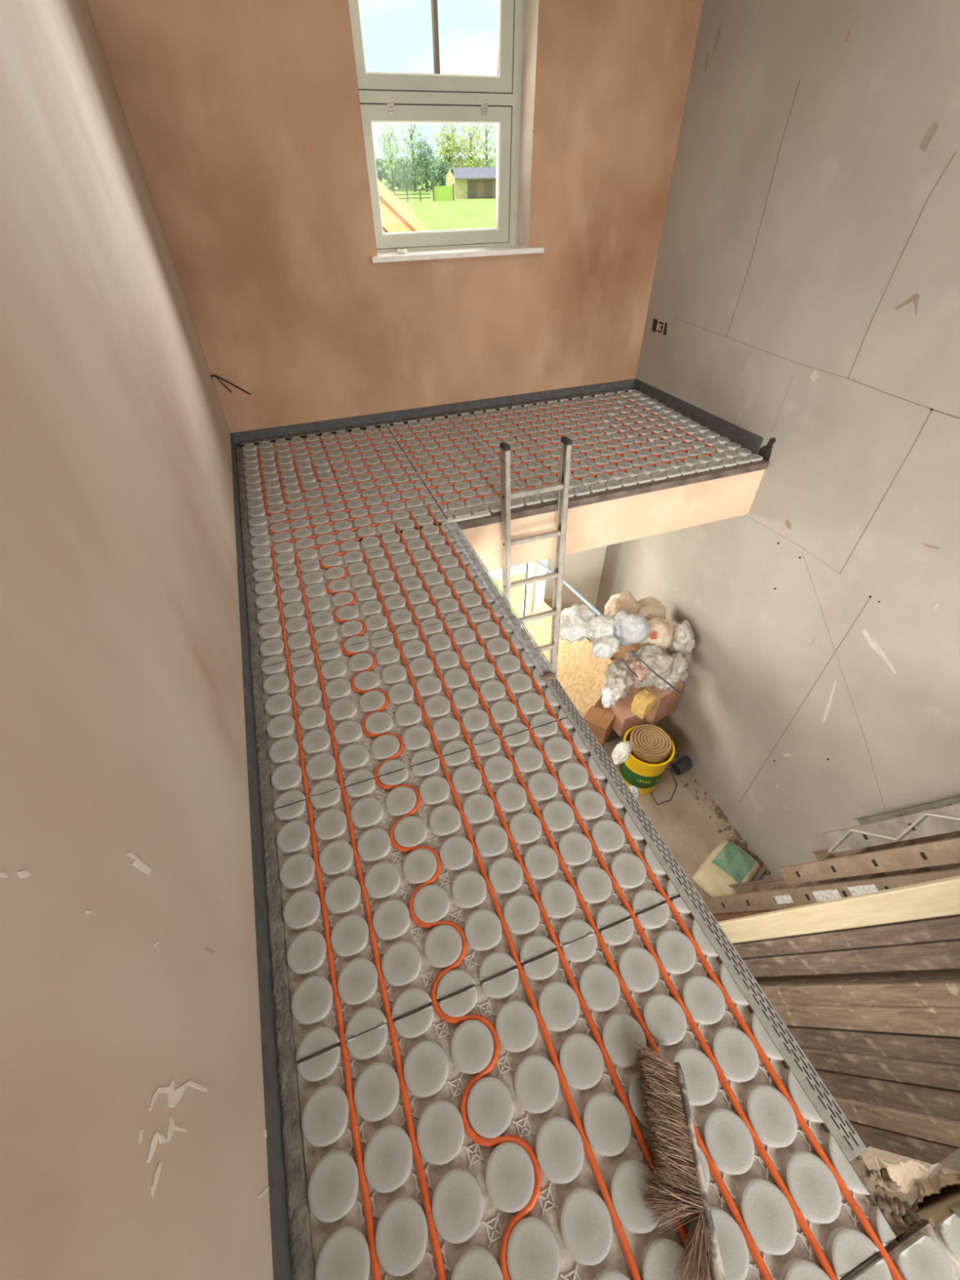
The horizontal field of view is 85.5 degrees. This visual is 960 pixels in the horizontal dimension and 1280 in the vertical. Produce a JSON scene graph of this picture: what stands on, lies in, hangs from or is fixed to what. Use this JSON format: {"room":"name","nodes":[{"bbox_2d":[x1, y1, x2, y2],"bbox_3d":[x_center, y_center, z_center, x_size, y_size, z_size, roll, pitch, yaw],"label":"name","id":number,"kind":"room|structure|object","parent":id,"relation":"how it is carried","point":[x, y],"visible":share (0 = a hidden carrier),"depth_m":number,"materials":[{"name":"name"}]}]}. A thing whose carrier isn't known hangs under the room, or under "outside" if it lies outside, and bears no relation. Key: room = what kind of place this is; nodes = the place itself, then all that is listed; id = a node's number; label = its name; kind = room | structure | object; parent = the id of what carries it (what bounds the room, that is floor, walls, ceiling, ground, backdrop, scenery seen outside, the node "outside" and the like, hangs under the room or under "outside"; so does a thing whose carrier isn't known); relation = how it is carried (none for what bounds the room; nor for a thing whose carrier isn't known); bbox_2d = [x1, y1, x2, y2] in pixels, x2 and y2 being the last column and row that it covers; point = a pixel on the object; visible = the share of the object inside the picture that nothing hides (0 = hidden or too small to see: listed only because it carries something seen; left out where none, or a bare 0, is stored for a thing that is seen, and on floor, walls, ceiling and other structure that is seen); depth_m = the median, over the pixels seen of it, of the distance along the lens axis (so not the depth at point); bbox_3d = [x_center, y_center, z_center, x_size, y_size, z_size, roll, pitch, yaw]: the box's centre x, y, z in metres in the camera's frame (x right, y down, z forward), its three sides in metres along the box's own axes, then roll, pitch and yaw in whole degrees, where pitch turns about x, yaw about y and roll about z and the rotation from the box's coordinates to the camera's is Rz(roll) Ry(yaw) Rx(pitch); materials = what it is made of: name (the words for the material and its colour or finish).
{"room":"building under construction","nodes":[
{"label":"building under construction","id":0,"kind":"room"},
{"bbox_2d":[0,0,273,1279],"bbox_3d":[-0.637,0.760,1.354,0.201,5.260,6.720,-15,44,-15],"label":"wall","id":1,"kind":"structure","parent":0,"point":[133,1131],"depth_m":0.80,"materials":[{"name":"beige paint"}]},
{"bbox_2d":[86,0,703,639],"bbox_3d":[-0.241,-1.699,3.942,3.442,5.360,0.350,-15,44,-15],"label":"wall","id":2,"kind":"structure","parent":0,"point":[243,117],"depth_m":2.99,"materials":[{"name":"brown paint"}]},
{"bbox_2d":[348,0,524,252],"bbox_3d":[-0.239,-2.989,2.877,0.980,1.320,0.108,-15,44,-15],"label":"window","id":3,"kind":"structure","parent":2,"relation":"in","point":[385,97],"depth_m":2.88,"materials":[{"name":"grey"}]},
{"bbox_2d":[370,244,543,262],"bbox_3d":[-0.150,-2.407,3.229,1.097,0.026,0.229,-15,44,-15],"label":"windowsill","id":4,"kind":"structure","parent":2,"relation":"attached to","point":[473,251],"depth_m":3.17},
{"bbox_2d":[520,561,536,627],"bbox_3d":[-0.003,-0.661,5.130,1.200,1.900,0.070,-15,44,-15],"label":"window","id":5,"kind":"structure","parent":2,"relation":"in","point":[531,567],"depth_m":5.50,"materials":[{"name":"beige"}]},
{"bbox_2d":[238,426,898,1279],"bbox_3d":[-0.031,0.735,1.420,0.982,0.280,6.420,-15,44,-15],"label":"floor","id":6,"kind":"structure","parent":0,"point":[894,1243],"depth_m":1.04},
{"bbox_2d":[230,432,315,1279],"bbox_3d":[-0.785,0.146,1.801,0.048,0.080,4.619,-15,44,-15],"label":"strip","id":7,"kind":"object","parent":6,"relation":"on","point":[292,1252],"visible":1,"depth_m":1.15,"materials":[{"name":"grey plastic"}]},
{"bbox_2d":[241,434,326,468],"bbox_3d":[-1.258,-1.210,3.321,0.496,0.020,0.364,-15,44,-15],"label":"panel","id":8,"kind":"object","parent":6,"relation":"on","point":[250,458],"visible":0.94,"depth_m":3.31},
{"bbox_2d":[243,454,342,515],"bbox_3d":[-1.089,-0.904,2.987,0.496,0.020,0.598,-15,44,-15],"label":"panel","id":9,"kind":"object","parent":6,"relation":"on","point":[254,494],"visible":0.94,"depth_m":2.96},
{"bbox_2d":[247,497,362,579],"bbox_3d":[-0.879,-0.524,2.573,0.496,0.020,0.598,-15,44,-15],"label":"panel","id":10,"kind":"object","parent":6,"relation":"on","point":[261,540],"visible":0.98,"depth_m":2.54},
{"bbox_2d":[253,554,392,670],"bbox_3d":[-0.669,-0.144,2.159,0.496,0.020,0.598,-15,44,-15],"label":"panel","id":11,"kind":"object","parent":6,"relation":"on","point":[329,634],"visible":0.94,"depth_m":2.12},
{"bbox_2d":[319,550,641,1279],"bbox_3d":[-0.138,0.528,1.421,0.217,0.015,2.959,-15,44,-15],"label":"pipe","id":12,"kind":"object","parent":11,"relation":"on","point":[471,1133],"visible":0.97,"depth_m":1.14,"materials":[{"name":"orange plastic"}]},
{"bbox_2d":[261,635,438,809],"bbox_3d":[-0.459,0.235,1.744,0.496,0.020,0.598,-15,44,-15],"label":"panel","id":13,"kind":"object","parent":6,"relation":"on","point":[359,753],"visible":1,"depth_m":1.70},
{"bbox_2d":[270,521,773,1279],"bbox_3d":[-0.172,0.465,1.490,0.616,0.015,3.157,-15,44,-15],"label":"pipe","id":14,"kind":"object","parent":13,"relation":"on","point":[375,1263],"visible":0.92,"depth_m":1.18,"materials":[{"name":"orange plastic"}]},
{"bbox_2d":[319,424,397,457],"bbox_3d":[-0.811,-1.326,3.441,0.455,0.020,0.364,-15,44,-15],"label":"panel","id":15,"kind":"object","parent":6,"relation":"on","point":[360,431],"visible":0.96,"depth_m":3.43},
{"bbox_2d":[327,444,422,499],"bbox_3d":[-0.642,-1.020,3.108,0.455,0.020,0.598,-15,44,-15],"label":"panel","id":16,"kind":"object","parent":6,"relation":"on","point":[342,473],"visible":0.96,"depth_m":3.08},
{"bbox_2d":[273,758,515,1064],"bbox_3d":[-0.249,0.615,1.330,0.496,0.020,0.598,-15,44,-15],"label":"panel","id":17,"kind":"object","parent":6,"relation":"on","point":[411,956],"visible":1,"depth_m":1.28,"materials":[{"name":"plastic"}]},
{"bbox_2d":[294,535,705,1279],"bbox_3d":[-0.154,0.497,1.455,0.416,0.015,3.057,-15,44,-15],"label":"pipe","id":18,"kind":"object","parent":17,"relation":"on","point":[439,1265],"visible":0.95,"depth_m":1.19,"materials":[{"name":"orange plastic"}]},
{"bbox_2d":[343,483,448,542],"bbox_3d":[-0.455,-0.682,2.739,0.455,0.020,0.466,-15,44,-15],"label":"panel","id":19,"kind":"object","parent":6,"relation":"on","point":[417,507],"visible":0.91,"depth_m":2.72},
{"bbox_2d":[359,523,452,553],"bbox_3d":[-0.360,-0.489,2.528,0.433,0.020,0.128,-15,44,-15],"label":"panel","id":20,"kind":"object","parent":6,"relation":"on","point":[391,540],"visible":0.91,"depth_m":2.52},
{"bbox_2d":[365,536,497,634],"bbox_3d":[-0.232,-0.258,2.276,0.433,0.020,0.598,-15,44,-15],"label":"panel","id":21,"kind":"object","parent":6,"relation":"on","point":[398,612],"visible":0.91,"depth_m":2.24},
{"bbox_2d":[231,378,635,446],"bbox_3d":[-0.179,-1.659,3.752,3.022,0.078,0.063,-15,44,-15],"label":"strip","id":22,"kind":"object","parent":6,"relation":"on","point":[287,432],"visible":0.99,"depth_m":3.70,"materials":[{"name":"grey plastic"}]},
{"bbox_2d":[296,968,632,1279],"bbox_3d":[-0.039,0.995,0.916,0.496,0.020,0.598,-15,44,-15],"label":"panel","id":23,"kind":"object","parent":6,"relation":"on","point":[475,1190],"visible":1,"depth_m":0.96,"materials":[{"name":"plastic"}]},
{"bbox_2d":[395,608,566,756],"bbox_3d":[-0.022,0.122,1.862,0.433,0.020,0.598,-15,44,-15],"label":"panel","id":24,"kind":"object","parent":6,"relation":"on","point":[451,740],"visible":0.95,"depth_m":1.82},
{"bbox_2d":[444,522,557,679],"bbox_3d":[0.051,-0.175,2.289,0.058,0.157,1.135,-15,44,-15],"label":"bead","id":25,"kind":"object","parent":6,"relation":"attached to","point":[539,661],"visible":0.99,"depth_m":2.15},
{"bbox_2d":[442,717,678,965],"bbox_3d":[0.188,0.502,1.448,0.433,0.020,0.598,-15,44,-15],"label":"panel","id":26,"kind":"object","parent":6,"relation":"on","point":[531,937],"visible":0.98,"depth_m":1.40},
{"bbox_2d":[545,678,867,1161],"bbox_3d":[0.475,0.598,1.446,0.052,0.157,1.275,-15,44,-15],"label":"bead","id":27,"kind":"object","parent":6,"relation":"attached to","point":[836,1122],"visible":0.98,"depth_m":1.20,"materials":[{"name":"grey metal"}]},
{"bbox_2d":[848,1151,920,1236],"bbox_3d":[0.724,1.059,1.010,0.067,0.227,0.122,-15,44,-15],"label":"rubble","id":28,"kind":"object","parent":27,"relation":"attached to","point":[891,1210],"visible":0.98,"depth_m":0.93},
{"bbox_2d":[522,896,897,1279],"bbox_3d":[0.398,0.882,1.034,0.433,0.020,0.598,-15,44,-15],"label":"panel","id":29,"kind":"object","parent":6,"relation":"on","point":[767,1215],"visible":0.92,"depth_m":1.01,"materials":[{"name":"plastic"}]},
{"bbox_2d":[633,1042,726,1279],"bbox_3d":[0.338,0.952,0.886,0.116,0.077,0.437,0,43,0],"label":"brush","id":30,"kind":"object","parent":29,"relation":"on","point":[682,1191],"visible":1,"depth_m":0.92,"materials":[{"name":"plant"}]},
{"bbox_2d":[840,1252,893,1279],"bbox_3d":[0.594,1.265,0.616,0.403,0.020,0.598,-15,44,-15],"label":"panel","id":31,"kind":"object","parent":6,"relation":"on","point":[876,1268],"visible":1,"depth_m":0.85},
{"bbox_2d":[391,406,769,573],"bbox_3d":[0.532,-1.170,3.526,2.060,0.354,1.495,-15,44,-15],"label":"fascia","id":32,"kind":"object","parent":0,"point":[606,517],"visible":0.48,"depth_m":3.02,"materials":[{"name":"pink paint"}]},
{"bbox_2d":[386,414,464,439],"bbox_3d":[-0.379,-1.470,3.593,0.485,0.020,0.274,-15,44,-15],"label":"panel","id":33,"kind":"object","parent":32,"relation":"on","point":[443,420],"visible":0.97,"depth_m":3.59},
{"bbox_2d":[395,428,497,478],"bbox_3d":[-0.225,-1.193,3.290,0.485,0.020,0.598,-15,44,-15],"label":"panel","id":34,"kind":"object","parent":32,"relation":"on","point":[431,445],"visible":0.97,"depth_m":3.27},
{"bbox_2d":[420,462,533,519],"bbox_3d":[-0.029,-0.837,2.902,0.485,0.020,0.522,-15,44,-15],"label":"panel","id":35,"kind":"object","parent":32,"relation":"on","point":[492,503],"visible":0.85,"depth_m":2.87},
{"bbox_2d":[257,397,903,1279],"bbox_3d":[0.602,-0.170,2.169,2.716,0.015,4.357,-15,44,-15],"label":"pipe","id":36,"kind":"object","parent":35,"relation":"on","point":[812,1241],"visible":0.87,"depth_m":1.59,"materials":[{"name":"orange plastic"}]},
{"bbox_2d":[453,405,531,429],"bbox_3d":[0.084,-1.590,3.717,0.498,0.020,0.274,-15,44,-15],"label":"panel","id":37,"kind":"object","parent":32,"relation":"on","point":[500,412],"visible":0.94,"depth_m":3.71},
{"bbox_2d":[465,417,560,462],"bbox_3d":[0.237,-1.313,3.415,0.498,0.020,0.598,-15,44,-15],"label":"panel","id":38,"kind":"object","parent":32,"relation":"on","point":[535,435],"visible":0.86,"depth_m":3.41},
{"bbox_2d":[516,397,593,419],"bbox_3d":[0.552,-1.712,3.843,0.498,0.020,0.274,-15,44,-15],"label":"panel","id":39,"kind":"object","parent":32,"relation":"on","point":[574,401],"visible":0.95,"depth_m":3.84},
{"bbox_2d":[497,450,615,504],"bbox_3d":[0.434,-0.957,3.027,0.498,0.020,0.522,-15,44,-15],"label":"panel","id":40,"kind":"object","parent":32,"relation":"on","point":[585,485],"visible":0.71,"depth_m":3.00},
{"bbox_2d":[532,408,639,452],"bbox_3d":[0.705,-1.434,3.541,0.498,0.020,0.598,-15,44,-15],"label":"panel","id":41,"kind":"object","parent":32,"relation":"on","point":[612,433],"visible":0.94,"depth_m":3.52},
{"bbox_2d":[577,389,655,410],"bbox_3d":[1.037,-1.837,3.974,0.533,0.020,0.274,-15,44,-15],"label":"panel","id":42,"kind":"object","parent":32,"relation":"on","point":[635,396],"visible":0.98,"depth_m":3.97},
{"bbox_2d":[572,439,689,488],"bbox_3d":[0.902,-1.079,3.153,0.498,0.020,0.522,-15,44,-15],"label":"panel","id":43,"kind":"object","parent":32,"relation":"on","point":[660,471],"visible":0.97,"depth_m":3.11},
{"bbox_2d":[594,400,706,439],"bbox_3d":[1.190,-1.560,3.671,0.533,0.020,0.598,-15,44,-15],"label":"panel","id":44,"kind":"object","parent":32,"relation":"on","point":[674,418],"visible":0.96,"depth_m":3.65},
{"bbox_2d":[633,378,763,453],"bbox_3d":[1.463,-1.613,3.658,0.033,0.112,1.378,-15,44,-15],"label":"strip","id":45,"kind":"object","parent":32,"relation":"on","point":[750,441],"visible":1,"depth_m":3.52,"materials":[{"name":"grey plastic"}]},
{"bbox_2d":[640,427,763,474],"bbox_3d":[1.387,-1.204,3.284,0.533,0.020,0.522,-15,44,-15],"label":"panel","id":46,"kind":"object","parent":32,"relation":"on","point":[729,454],"visible":0.98,"depth_m":3.25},
{"bbox_2d":[599,690,773,897],"bbox_3d":[0.934,2.431,3.552,3.442,0.200,6.940,-15,44,-15],"label":"floor","id":47,"kind":"structure","parent":0,"point":[686,827],"depth_m":4.38,"materials":[{"name":"concrete"}]},
{"bbox_2d":[499,435,572,678],"bbox_3d":[0.335,0.283,3.436,0.357,3.130,0.364,-15,44,-15],"label":"ladder","id":48,"kind":"object","parent":47,"relation":"on","point":[562,486],"visible":0.52,"depth_m":2.78,"materials":[{"name":"silver"}]},
{"bbox_2d":[523,600,613,717],"bbox_3d":[0.630,0.366,4.998,0.733,0.842,1.150,-23,47,-23],"label":"board","id":49,"kind":"object","parent":47,"relation":"on","point":[581,675],"visible":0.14,"depth_m":4.79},
{"bbox_2d":[559,604,598,643],"bbox_3d":[0.758,-0.130,4.146,0.427,0.243,0.369,-15,44,-15],"label":"plastic bag","id":50,"kind":"object","parent":49,"relation":"on","point":[575,624],"visible":0.78,"depth_m":4.03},
{"bbox_2d":[582,702,615,746],"bbox_3d":[1.053,0.746,4.619,0.220,0.262,0.240,25,49,25],"label":"carton","id":51,"kind":"object","parent":47,"relation":"on","point":[600,720],"visible":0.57,"depth_m":4.52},
{"bbox_2d":[609,694,647,737],"bbox_3d":[1.323,0.661,4.619,0.300,0.242,0.200,-19,46,-19],"label":"carton","id":52,"kind":"object","parent":51,"relation":"on","point":[625,719],"visible":0.44,"depth_m":4.53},
{"bbox_2d":[624,644,674,688],"bbox_3d":[1.363,0.197,4.098,0.446,0.342,0.372,-15,44,-15],"label":"sheet","id":53,"kind":"object","parent":52,"relation":"on","point":[658,660],"visible":0.65,"depth_m":3.97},
{"bbox_2d":[624,655,649,684],"bbox_3d":[1.202,0.232,4.006,0.259,0.188,0.244,-15,44,-15],"label":"sheet","id":54,"kind":"object","parent":53,"relation":"on","point":[642,672],"visible":0.53,"depth_m":3.93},
{"bbox_2d":[603,657,633,702],"bbox_3d":[1.049,0.314,3.943,0.216,0.251,0.367,11,44,12],"label":"plastic bag","id":55,"kind":"object","parent":54,"relation":"on","point":[620,681],"visible":0.94,"depth_m":3.85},
{"bbox_2d":[640,617,674,650],"bbox_3d":[1.408,-0.026,4.149,0.289,0.334,0.252,-15,44,-15],"label":"sack","id":56,"kind":"object","parent":53,"relation":"on","point":[660,634],"visible":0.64,"depth_m":4.03,"materials":[{"name":"paper"}]},
{"bbox_2d":[612,609,635,646],"bbox_3d":[1.121,-0.095,4.102,0.250,0.312,0.258,-15,44,-15],"label":"plastic bag","id":57,"kind":"object","parent":56,"relation":"on","point":[621,615],"visible":0.41,"depth_m":4.01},
{"bbox_2d":[619,613,650,643],"bbox_3d":[1.185,-0.086,4.002,0.233,0.247,0.210,-15,44,-15],"label":"plastic bag","id":58,"kind":"object","parent":57,"relation":"on","point":[634,628],"visible":0.99,"depth_m":3.92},
{"bbox_2d":[658,651,688,691],"bbox_3d":[1.505,0.230,4.093,0.330,0.297,0.293,-15,44,-15],"label":"sheet","id":59,"kind":"object","parent":53,"relation":"on","point":[678,673],"visible":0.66,"depth_m":3.99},
{"bbox_2d":[666,619,695,657],"bbox_3d":[1.608,-0.009,4.210,0.232,0.385,0.298,-15,44,-15],"label":"plastic bag","id":60,"kind":"object","parent":59,"relation":"on","point":[683,642],"visible":0.72,"depth_m":4.10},
{"bbox_2d":[628,681,684,724],"bbox_3d":[1.551,0.483,4.619,0.300,0.362,0.300,-26,48,-25],"label":"carton","id":61,"kind":"object","parent":52,"relation":"on","point":[666,703],"visible":0.42,"depth_m":4.50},
{"bbox_2d":[610,642,639,689],"bbox_3d":[1.390,0.087,4.749,0.400,0.482,0.440,-28,49,-26],"label":"carton","id":62,"kind":"object","parent":61,"relation":"on","point":[622,650],"visible":0.02,"depth_m":4.56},
{"bbox_2d":[636,596,666,620],"bbox_3d":[1.394,-0.207,4.342,0.307,0.246,0.285,-15,44,-15],"label":"plastic bag","id":63,"kind":"object","parent":62,"relation":"on","point":[649,607],"visible":0.5,"depth_m":4.26,"materials":[{"name":"plastic"}]},
{"bbox_2d":[604,591,638,616],"bbox_3d":[1.178,-0.269,4.307,0.261,0.204,0.410,22,47,22],"label":"sack","id":64,"kind":"object","parent":63,"relation":"on","point":[625,601],"visible":0.59,"depth_m":4.23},
{"bbox_2d":[587,613,616,643],"bbox_3d":[0.963,-0.083,4.096,0.280,0.271,0.265,-15,44,-15],"label":"plastic bag","id":65,"kind":"object","parent":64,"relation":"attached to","point":[602,624],"visible":0.65,"depth_m":3.99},
{"bbox_2d":[591,634,619,658],"bbox_3d":[0.961,0.049,3.998,0.245,0.172,0.202,-15,44,-15],"label":"plastic bag","id":66,"kind":"object","parent":65,"relation":"on","point":[604,646],"visible":1,"depth_m":3.94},
{"bbox_2d":[631,688,657,719],"bbox_3d":[1.310,0.510,4.149,0.164,0.199,0.139,-28,49,-27],"label":"foam","id":67,"kind":"object","parent":61,"relation":"on","point":[644,702],"visible":1,"depth_m":4.09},
{"bbox_2d":[611,741,631,764],"bbox_3d":[1.079,0.850,3.948,0.128,0.149,0.228,24,48,24],"label":"cloth","id":68,"kind":"object","parent":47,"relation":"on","point":[621,752],"visible":1,"depth_m":3.90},
{"bbox_2d":[617,724,675,795],"bbox_3d":[1.414,1.060,4.501,0.427,0.520,0.416,-15,44,-15],"label":"bucket","id":69,"kind":"object","parent":47,"relation":"on","point":[635,772],"visible":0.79,"depth_m":4.36,"materials":[{"name":"yellow plastic"}]},
{"bbox_2d":[629,724,671,764],"bbox_3d":[1.428,0.883,4.374,0.340,0.152,0.340,-15,44,-15],"label":"roll","id":70,"kind":"object","parent":69,"relation":"on","point":[650,744],"visible":0.98,"depth_m":4.31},
{"bbox_2d":[671,755,692,775],"bbox_3d":[1.844,1.130,4.708,0.193,0.110,0.110,-23,47,-23],"label":"pipe offcut","id":71,"kind":"object","parent":47,"relation":"on","point":[685,763],"visible":0.8,"depth_m":4.67,"materials":[{"name":"grey plastic"}]},
{"bbox_2d":[669,754,772,879],"bbox_3d":[2.015,1.518,4.370,0.170,0.021,1.461,-15,44,-15],"label":"debris","id":72,"kind":"object","parent":47,"relation":"on","point":[767,873],"visible":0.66,"depth_m":4.33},
{"bbox_2d":[691,838,759,897],"bbox_3d":[1.891,1.778,3.985,0.500,0.156,0.322,-30,50,-28],"label":"sack","id":73,"kind":"object","parent":47,"relation":"on","point":[727,864],"visible":0.9,"depth_m":3.94,"materials":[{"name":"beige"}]},
{"bbox_2d":[712,908,784,921],"bbox_3d":[1.860,1.596,2.993,0.057,1.618,0.742,-30,50,-28],"label":"board","id":74,"kind":"object","parent":47,"relation":"on","point":[726,916],"visible":0.02,"depth_m":3.47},
{"bbox_2d":[702,862,959,914],"bbox_3d":[1.998,1.346,2.849,0.322,2.157,1.022,-30,50,-28],"label":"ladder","id":75,"kind":"object","parent":47,"relation":"on","point":[773,893],"visible":0.74,"depth_m":2.94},
{"bbox_2d":[778,831,959,884],"bbox_3d":[2.098,0.991,2.471,0.319,1.478,0.740,-30,50,-28],"label":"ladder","id":76,"kind":"object","parent":75,"relation":"on","point":[942,849],"visible":0.97,"depth_m":2.57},
{"bbox_2d":[819,793,959,853],"bbox_3d":[2.137,0.795,2.375,0.329,1.137,0.608,-30,50,-28],"label":"truss","id":77,"kind":"object","parent":76,"relation":"on","point":[940,815],"visible":1,"depth_m":2.51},
{"bbox_2d":[717,875,959,943],"bbox_3d":[1.308,1.475,2.638,0.893,2.401,0.075,32,52,31],"label":"plank","id":78,"kind":"object","parent":47,"relation":"on","point":[940,897],"visible":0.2,"depth_m":2.02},
{"bbox_2d":[732,914,959,958],"bbox_3d":[1.434,1.487,2.565,0.953,2.518,0.205,32,52,31],"label":"plank","id":79,"kind":"object","parent":47,"relation":"on","point":[945,927],"visible":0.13,"depth_m":2.02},
{"bbox_2d":[742,938,959,977],"bbox_3d":[1.462,1.544,2.519,0.958,2.497,0.211,32,52,31],"label":"plank","id":80,"kind":"object","parent":47,"relation":"on","point":[941,954],"visible":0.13,"depth_m":2.02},
{"bbox_2d":[754,968,959,1007],"bbox_3d":[1.550,1.632,2.452,0.942,2.457,0.210,32,52,31],"label":"plank","id":81,"kind":"object","parent":47,"relation":"on","point":[940,988],"visible":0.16,"depth_m":2.09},
{"bbox_2d":[772,1004,959,1037],"bbox_3d":[1.564,1.694,2.401,0.941,2.435,0.213,32,52,31],"label":"plank","id":82,"kind":"object","parent":47,"relation":"on","point":[922,1020],"visible":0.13,"depth_m":2.05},
{"bbox_2d":[786,1025,959,1065],"bbox_3d":[1.620,1.761,2.349,0.929,2.406,0.212,32,52,31],"label":"plank","id":83,"kind":"object","parent":47,"relation":"on","point":[928,1048],"visible":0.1,"depth_m":2.06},
{"bbox_2d":[800,1047,959,1090],"bbox_3d":[1.639,1.821,2.301,0.916,2.382,0.210,32,52,31],"label":"plank","id":84,"kind":"object","parent":47,"relation":"on","point":[946,1076],"visible":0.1,"depth_m":2.04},
{"bbox_2d":[814,1068,959,1121],"bbox_3d":[1.702,1.891,2.245,0.923,2.354,0.218,32,52,31],"label":"plank","id":85,"kind":"object","parent":47,"relation":"on","point":[942,1103],"visible":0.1,"depth_m":2.06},
{"bbox_2d":[832,1096,959,1147],"bbox_3d":[1.722,1.958,2.193,0.900,2.326,0.211,32,52,31],"label":"plank","id":86,"kind":"object","parent":47,"relation":"on","point":[943,1131],"visible":0.1,"depth_m":2.04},
{"bbox_2d":[848,1120,959,1164],"bbox_3d":[1.778,2.026,2.140,0.895,2.298,0.213,32,52,31],"label":"plank","id":87,"kind":"object","parent":47,"relation":"on","point":[927,1151],"visible":0.07,"depth_m":2.08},
{"bbox_2d":[589,0,959,878],"bbox_3d":[2.399,-0.026,2.171,0.202,5.260,6.720,-15,44,-15],"label":"wall","id":88,"kind":"structure","parent":0,"point":[805,291],"depth_m":2.78,"materials":[{"name":"grey paint"}]},
{"bbox_2d":[860,1146,959,1244],"bbox_3d":[2.098,1.698,0.470,2.060,1.098,2.398,-15,44,-15],"label":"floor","id":89,"kind":"structure","parent":0,"point":[934,1208],"depth_m":0.96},
{"bbox_2d":[875,1156,959,1212],"bbox_3d":[0.895,1.157,1.115,0.258,0.561,0.036,-15,44,-15],"label":"sheet","id":90,"kind":"object","parent":89,"relation":"attached to","point":[908,1175],"visible":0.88,"depth_m":1.02,"materials":[{"name":"paper"}]},
{"bbox_2d":[901,1162,943,1208],"bbox_3d":[0.853,1.052,1.003,0.158,0.095,0.008,-15,44,-15],"label":"batten","id":91,"kind":"object","parent":90,"relation":"on","point":[912,1196],"visible":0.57,"depth_m":0.98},
{"bbox_2d":[888,1213,959,1279],"bbox_3d":[1.229,1.103,0.784,0.940,0.020,0.592,-15,44,-15],"label":"panel","id":92,"kind":"object","parent":89,"relation":"on","point":[931,1253],"visible":0.99,"depth_m":0.87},
{"label":"outside","id":93,"kind":"structure","parent":0,"visible":0},
{"bbox_2d":[382,177,524,617],"bbox_3d":[-15.066,-81.583,95.002,300.000,0.468,236.000,-15,44,-15],"label":"ground","id":94,"kind":"structure","parent":93,"point":[467,213],"depth_m":57.67,"materials":[{"name":"green plant"}]},
{"bbox_2d":[375,123,402,190],"bbox_3d":[-17.435,-93.973,100.994,5.421,10.753,5.130,-15,44,-15],"label":"tree","id":95,"kind":"object","parent":94,"relation":"on","point":[390,154],"visible":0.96,"depth_m":100.22,"materials":[{"name":"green plant"}]},
{"bbox_2d":[377,179,430,232],"bbox_3d":[-2.381,-5.197,8.440,5.277,4.915,5.130,-15,44,-15],"label":"roof gable","id":96,"kind":"object","parent":94,"relation":"on","point":[397,217],"visible":0.02,"depth_m":5.88,"materials":[{"name":"beige wood"}]},
{"bbox_2d":[394,155,416,193],"bbox_3d":[-13.395,-83.666,93.644,4.161,5.510,3.948,-15,44,-15],"label":"tree","id":97,"kind":"object","parent":94,"relation":"on","point":[405,171],"visible":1,"depth_m":93.12,"materials":[{"name":"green plant"}]},
{"bbox_2d":[398,123,426,191],"bbox_3d":[-12.338,-90.408,96.569,5.261,11.432,5.140,-15,44,-15],"label":"tree","id":98,"kind":"object","parent":94,"relation":"on","point":[411,131],"visible":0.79,"depth_m":95.42,"materials":[{"name":"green plant"}]},
{"bbox_2d":[412,136,435,191],"bbox_3d":[-10.180,-88.383,96.884,4.309,7.998,4.460,-15,44,-15],"label":"tree","id":99,"kind":"object","parent":94,"relation":"on","point":[424,163],"visible":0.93,"depth_m":96.08,"materials":[{"name":"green plant"}]},
{"bbox_2d":[375,156,496,190],"bbox_3d":[-6.039,-98.771,110.114,57.746,5.539,14.247,-15,44,-15],"label":"hedge","id":100,"kind":"object","parent":94,"relation":"on","point":[380,172],"visible":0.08,"depth_m":106.35,"materials":[{"name":"green plant"}]},
{"bbox_2d":[430,155,453,186],"bbox_3d":[-6.375,-78.162,87.644,4.470,5.448,4.300,-15,44,-15],"label":"tree","id":101,"kind":"object","parent":94,"relation":"on","point":[439,171],"visible":0.76,"depth_m":86.77,"materials":[{"name":"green plant"}]},
{"bbox_2d":[432,183,454,201],"bbox_3d":[-5.318,-65.114,75.649,3.216,1.900,0.200,-15,44,-15],"label":"panel","id":102,"kind":"object","parent":94,"relation":"on","point":[439,193],"visible":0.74,"depth_m":75.69,"materials":[{"name":"green"}]},
{"bbox_2d":[434,123,462,174],"bbox_3d":[-6.135,-93.323,100.209,6.104,10.687,6.426,-15,44,-15],"label":"tree","id":103,"kind":"object","parent":94,"relation":"on","point":[451,148],"visible":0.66,"depth_m":98.81,"materials":[{"name":"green plant"}]},
{"bbox_2d":[443,167,496,199],"bbox_3d":[-0.063,-72.242,82.060,10.057,3.600,5.800,-15,44,-15],"label":"shed","id":104,"kind":"object","parent":94,"relation":"on","point":[468,182],"visible":0.78,"depth_m":80.39,"materials":[{"name":"wood"}]},
{"bbox_2d":[456,124,485,167],"bbox_3d":[-1.749,-92.999,99.676,5.746,10.863,5.965,-15,44,-15],"label":"tree","id":105,"kind":"object","parent":94,"relation":"on","point":[471,156],"visible":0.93,"depth_m":98.43,"materials":[{"name":"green plant"}]},
{"bbox_2d":[475,124,496,167],"bbox_3d":[1.275,-97.198,103.375,5.060,11.969,5.082,-15,44,-15],"label":"tree","id":106,"kind":"object","parent":94,"relation":"on","point":[486,160],"visible":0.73,"depth_m":102.40,"materials":[{"name":"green plant"}]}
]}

